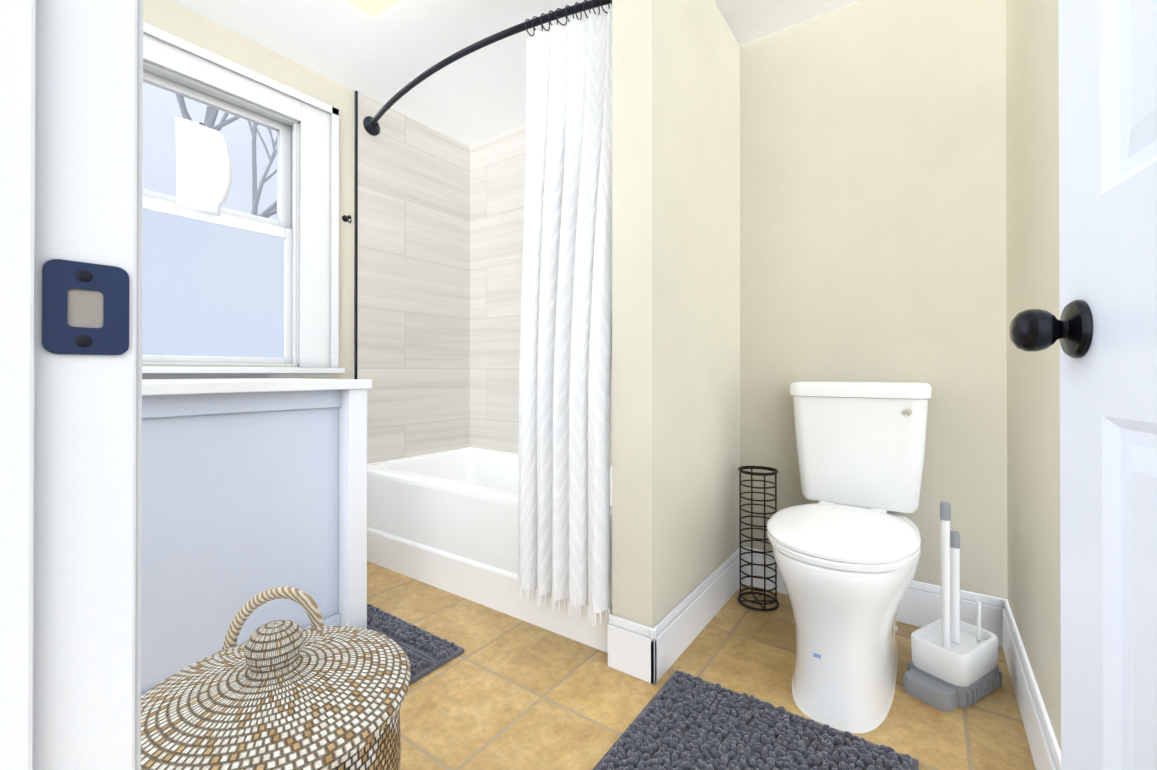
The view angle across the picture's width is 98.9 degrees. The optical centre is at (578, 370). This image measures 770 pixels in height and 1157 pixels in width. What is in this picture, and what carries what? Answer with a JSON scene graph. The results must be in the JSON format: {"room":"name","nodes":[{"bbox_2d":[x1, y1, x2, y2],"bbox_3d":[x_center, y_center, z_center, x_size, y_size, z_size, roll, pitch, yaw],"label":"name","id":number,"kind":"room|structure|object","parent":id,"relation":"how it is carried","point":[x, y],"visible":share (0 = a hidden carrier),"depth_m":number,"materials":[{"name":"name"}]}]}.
{"room":"bathroom","nodes":[
{"label":"bathroom","id":0,"kind":"room"},
{"bbox_2d":[142,0,354,378],"bbox_3d":[-1.313,-0.243,2.301,0.150,2.290,2.305,0,0,35],"label":"wall","id":1,"kind":"structure","parent":0,"point":[176,20],"depth_m":2.27,"materials":[{"name":"paint"}]},
{"bbox_2d":[142,22,344,377],"bbox_3d":[-1.504,-0.611,1.987,0.200,1.276,1.070,0,0,35],"label":"window unit","id":2,"kind":"structure","parent":1,"relation":"in","point":[228,287],"depth_m":2.09,"materials":[{"name":"white wood"}]},
{"bbox_2d":[175,117,231,215],"bbox_3d":[-1.444,-0.765,1.896,0.069,0.336,0.178,0,0,35],"label":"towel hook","id":3,"kind":"object","parent":2,"relation":"attached to","point":[203,171],"visible":1,"depth_m":1.87,"materials":[{"name":"white"}]},
{"bbox_2d":[342,215,351,223],"bbox_3d":[-1.116,-0.733,2.402,0.058,0.048,0.032,0,0,35],"label":"wall hook","id":4,"kind":"object","parent":1,"relation":"attached to","point":[345,218],"visible":0.98,"depth_m":2.40,"materials":[{"name":"black metal"}]},
{"bbox_2d":[354,91,357,378],"bbox_3d":[-1.104,-0.432,2.457,0.013,1.910,0.010,0,0,35],"label":"trim","id":5,"kind":"structure","parent":1,"relation":"attached to","point":[356,240],"depth_m":2.45,"materials":[{"name":"black metal"}]},
{"bbox_2d":[357,92,469,463],"bbox_3d":[-0.886,-0.431,2.769,0.010,1.910,0.750,0,0,35],"label":"wall tile","id":6,"kind":"structure","parent":1,"relation":"attached to","point":[413,363],"depth_m":2.72,"materials":[{"name":"beige tile"}]},
{"bbox_2d":[363,0,610,135],"bbox_3d":[-0.463,-1.247,2.049,1.524,0.092,0.186,0,0,35],"label":"curtain rod","id":7,"kind":"object","parent":6,"relation":"attached to","point":[369,124],"visible":0.79,"depth_m":1.91,"materials":[{"name":"black metal"}]},
{"bbox_2d":[528,16,535,35],"bbox_3d":[-0.147,-1.236,1.772,0.004,0.055,0.056,0,0,38],"label":"curtain ring","id":8,"kind":"object","parent":7,"relation":"hanging from","point":[534,29],"depth_m":1.76,"materials":[{"name":"black metal"}]},
{"bbox_2d":[536,13,548,30],"bbox_3d":[-0.118,-1.236,1.757,0.005,0.055,0.056,0,0,32],"label":"curtain ring","id":9,"kind":"object","parent":7,"relation":"hanging from","point":[542,26],"depth_m":1.75,"materials":[{"name":"black metal"}]},
{"bbox_2d":[544,10,551,29],"bbox_3d":[-0.089,-1.236,1.745,0.005,0.055,0.056,0,0,32],"label":"curtain ring","id":10,"kind":"object","parent":7,"relation":"hanging from","point":[549,22],"depth_m":1.73,"materials":[{"name":"black metal"}]},
{"bbox_2d":[551,8,564,25],"bbox_3d":[-0.060,-1.236,1.732,0.005,0.055,0.056,0,0,44],"label":"curtain ring","id":11,"kind":"object","parent":7,"relation":"hanging from","point":[557,20],"depth_m":1.72,"materials":[{"name":"black metal"}]},
{"bbox_2d":[565,5,569,24],"bbox_3d":[-0.030,-1.236,1.719,0.005,0.055,0.056,0,0,32],"label":"curtain ring","id":12,"kind":"object","parent":7,"relation":"hanging from","point":[566,5],"depth_m":1.71,"materials":[{"name":"black metal"}]},
{"bbox_2d":[573,2,581,19],"bbox_3d":[-0.001,-1.236,1.706,0.004,0.055,0.056,0,0,23],"label":"curtain ring","id":13,"kind":"object","parent":7,"relation":"hanging from","point":[576,2],"depth_m":1.69,"materials":[{"name":"black metal"}]},
{"bbox_2d":[580,0,588,17],"bbox_3d":[0.029,-1.236,1.695,0.004,0.055,0.056,0,0,26],"label":"curtain ring","id":14,"kind":"object","parent":7,"relation":"hanging from","point":[584,0],"depth_m":1.68,"materials":[{"name":"black metal"}]},
{"bbox_2d":[518,8,611,613],"bbox_3d":[-0.032,-0.234,1.675,0.388,1.948,0.195,0,0,35],"label":"shower curtain","id":15,"kind":"object","parent":14,"relation":"hanging from","point":[565,361],"visible":1,"depth_m":1.64,"materials":[{"name":"white fabric"}]},
{"bbox_2d":[518,582,609,625],"bbox_3d":[-0.061,0.757,1.616,0.372,0.045,0.074,0,0,35],"label":"fringe","id":16,"kind":"object","parent":15,"relation":"attached to","point":[569,606],"visible":0.67,"depth_m":1.59,"materials":[{"name":"white fabric"}]},
{"bbox_2d":[170,0,860,146],"bbox_3d":[-0.621,-1.443,0.818,2.995,0.100,3.940,0,0,35],"label":"ceiling","id":17,"kind":"structure","parent":0,"point":[469,100],"depth_m":2.08,"materials":[{"name":"paint"}]},
{"bbox_2d":[347,0,398,16],"bbox_3d":[-0.745,-1.352,1.688,0.300,0.076,0.300,0,0,35],"label":"ceiling light","id":18,"kind":"object","parent":17,"relation":"attached to","point":[374,8],"visible":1,"depth_m":1.81,"materials":[{"name":"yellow glass"}]},
{"bbox_2d":[612,0,739,627],"bbox_3d":[0.397,-0.245,1.816,0.135,2.290,0.829,0,0,35],"label":"wall","id":19,"kind":"structure","parent":0,"point":[675,285],"depth_m":1.56,"materials":[{"name":"paint"}]},
{"bbox_2d":[636,546,747,684],"bbox_3d":[0.440,0.823,1.760,0.035,0.155,0.824,0,0,35],"label":"baseboard","id":20,"kind":"structure","parent":19,"relation":"attached to","point":[646,653],"depth_m":1.59,"materials":[{"name":"white wood"}]},
{"bbox_2d":[367,561,1035,769],"bbox_3d":[-0.621,0.947,0.809,2.995,0.100,3.940,0,0,35],"label":"floor","id":21,"kind":"structure","parent":0,"point":[503,691],"depth_m":1.37,"materials":[{"name":"tile"}]},
{"bbox_2d":[141,378,371,696],"bbox_3d":[-1.254,0.439,1.575,0.735,0.922,0.891,0,0,35],"label":"half wall","id":22,"kind":"structure","parent":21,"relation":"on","point":[252,487],"depth_m":1.46,"materials":[{"name":"white wood"}]},
{"bbox_2d":[141,586,410,769],"bbox_3d":[-0.460,0.640,0.755,0.435,0.505,0.395,0,0,35],"label":"basket","id":23,"kind":"object","parent":21,"relation":"on","point":[285,694],"visible":0.96,"depth_m":0.71,"materials":[{"name":"wicker"}]},
{"bbox_2d":[367,603,463,685],"bbox_3d":[-0.771,0.884,1.557,0.638,0.032,0.508,0,0,35],"label":"bath mat","id":24,"kind":"object","parent":21,"relation":"on","point":[427,652],"visible":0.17,"depth_m":1.60,"materials":[{"name":"grey fabric"}]},
{"bbox_2d":[367,447,611,652],"bbox_3d":[-0.275,0.686,2.308,1.511,0.432,0.769,0,0,35],"label":"bathtub","id":25,"kind":"object","parent":21,"relation":"on","point":[447,521],"visible":0.4,"depth_m":2.04,"materials":[{"name":"white ceramic"}]},
{"bbox_2d":[592,670,918,769],"bbox_3d":[0.321,0.881,0.998,0.592,0.032,0.732,0,0,35],"label":"bath mat","id":26,"kind":"object","parent":21,"relation":"on","point":[684,721],"visible":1,"depth_m":1.17,"materials":[{"name":"grey fabric"}]},
{"bbox_2d":[737,466,778,610],"bbox_3d":[0.696,0.640,1.920,0.153,0.515,0.153,0,0,35],"label":"toilet paper holder","id":27,"kind":"object","parent":21,"relation":"on","point":[764,552],"visible":0.94,"depth_m":1.92,"materials":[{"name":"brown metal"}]},
{"bbox_2d":[767,381,931,732],"bbox_3d":[0.828,0.469,1.528,0.433,0.861,0.788,0,0,35],"label":"toilet","id":28,"kind":"object","parent":21,"relation":"on","point":[846,548],"visible":1,"depth_m":1.34,"materials":[{"name":"white ceramic"}]},
{"bbox_2d":[903,501,1001,711],"bbox_3d":[1.062,0.635,1.419,0.297,0.527,0.155,0,0,-30],"label":"caddy","id":29,"kind":"object","parent":21,"relation":"on","point":[952,666],"visible":1,"depth_m":1.40,"materials":[{"name":"white plastic"}]},
{"bbox_2d":[740,0,1006,598],"bbox_3d":[0.405,-0.242,2.409,2.835,2.290,0.150,0,0,35],"label":"wall","id":30,"kind":"structure","parent":0,"point":[872,190],"depth_m":1.81,"materials":[{"name":"paint"}]},
{"bbox_2d":[470,126,611,464],"bbox_3d":[-0.050,-0.432,2.632,1.515,1.910,0.010,0,0,35],"label":"wall tile","id":31,"kind":"structure","parent":30,"relation":"attached to","point":[497,184],"depth_m":2.93,"materials":[{"name":"beige tile"}]},
{"bbox_2d":[748,547,995,634],"bbox_3d":[1.021,0.823,1.868,0.820,0.155,0.018,0,0,35],"label":"baseboard","id":32,"kind":"structure","parent":30,"relation":"attached to","point":[920,606],"depth_m":1.73,"materials":[{"name":"white wood"}]},
{"bbox_2d":[1006,0,1060,749],"bbox_3d":[1.146,-0.247,1.129,0.150,2.290,1.090,0,0,35],"label":"wall","id":33,"kind":"structure","parent":0,"point":[1032,282],"depth_m":1.20,"materials":[{"name":"paint"}]},
{"bbox_2d":[996,597,1060,769],"bbox_3d":[1.075,0.821,1.167,0.018,0.155,1.105,0,0,35],"label":"baseboard","id":34,"kind":"structure","parent":33,"relation":"attached to","point":[1044,747],"depth_m":1.21,"materials":[{"name":"white wood"}]},
{"label":"outside","id":35,"kind":"structure","parent":0,"visible":0},
{"bbox_2d":[143,82,276,219],"bbox_3d":[-4.310,-2.334,6.024,0.001,7.500,7.000,0,0,35],"label":"sky","id":36,"kind":"structure","parent":35,"point":[161,110],"depth_m":5.80,"materials":[{"name":"white"}]},
{"bbox_3d":[-0.038,-1.281,0.080,0.806,0.230,0.135,0,0,35],"label":"wall","id":37,"kind":"structure","parent":0,"visible":0},
{"bbox_2d":[0,0,142,769],"bbox_3d":[-0.059,-0.181,0.081,0.928,2.150,0.163,0,0,35],"label":"door frame","id":38,"kind":"structure","parent":37,"relation":"attached to","point":[71,130],"depth_m":0.32,"materials":[{"name":"white wood"}]},
{"bbox_2d":[42,259,128,354],"bbox_3d":[-0.326,-0.041,0.329,0.004,0.061,0.041,0,0,35],"label":"strike plate","id":39,"kind":"object","parent":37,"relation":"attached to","point":[85,308],"visible":1,"depth_m":0.33,"materials":[{"name":"blue metal"}]},
{"bbox_2d":[1058,0,1156,769],"bbox_3d":[0.468,-0.126,0.281,0.044,2.025,0.760,0,0,26],"label":"door leaf","id":40,"kind":"structure","parent":37,"relation":"in","point":[1108,262],"depth_m":0.53,"materials":[{"name":"white wood"}]},
{"bbox_2d":[1009,300,1092,357],"bbox_3d":[0.616,-0.049,0.583,0.167,0.069,0.093,0,0,35],"label":"door knob","id":41,"kind":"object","parent":40,"relation":"attached to","point":[1036,330],"depth_m":0.58,"materials":[{"name":"black metal"}]},
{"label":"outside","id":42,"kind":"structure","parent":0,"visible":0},
{"bbox_2d":[176,94,276,217],"bbox_3d":[-2.634,-2.014,5.331,2.467,5.865,5.141,0,0,35],"label":"tree","id":43,"kind":"object","parent":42,"point":[209,122],"visible":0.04,"depth_m":4.76,"materials":[{"name":"grey plant"}]}
]}

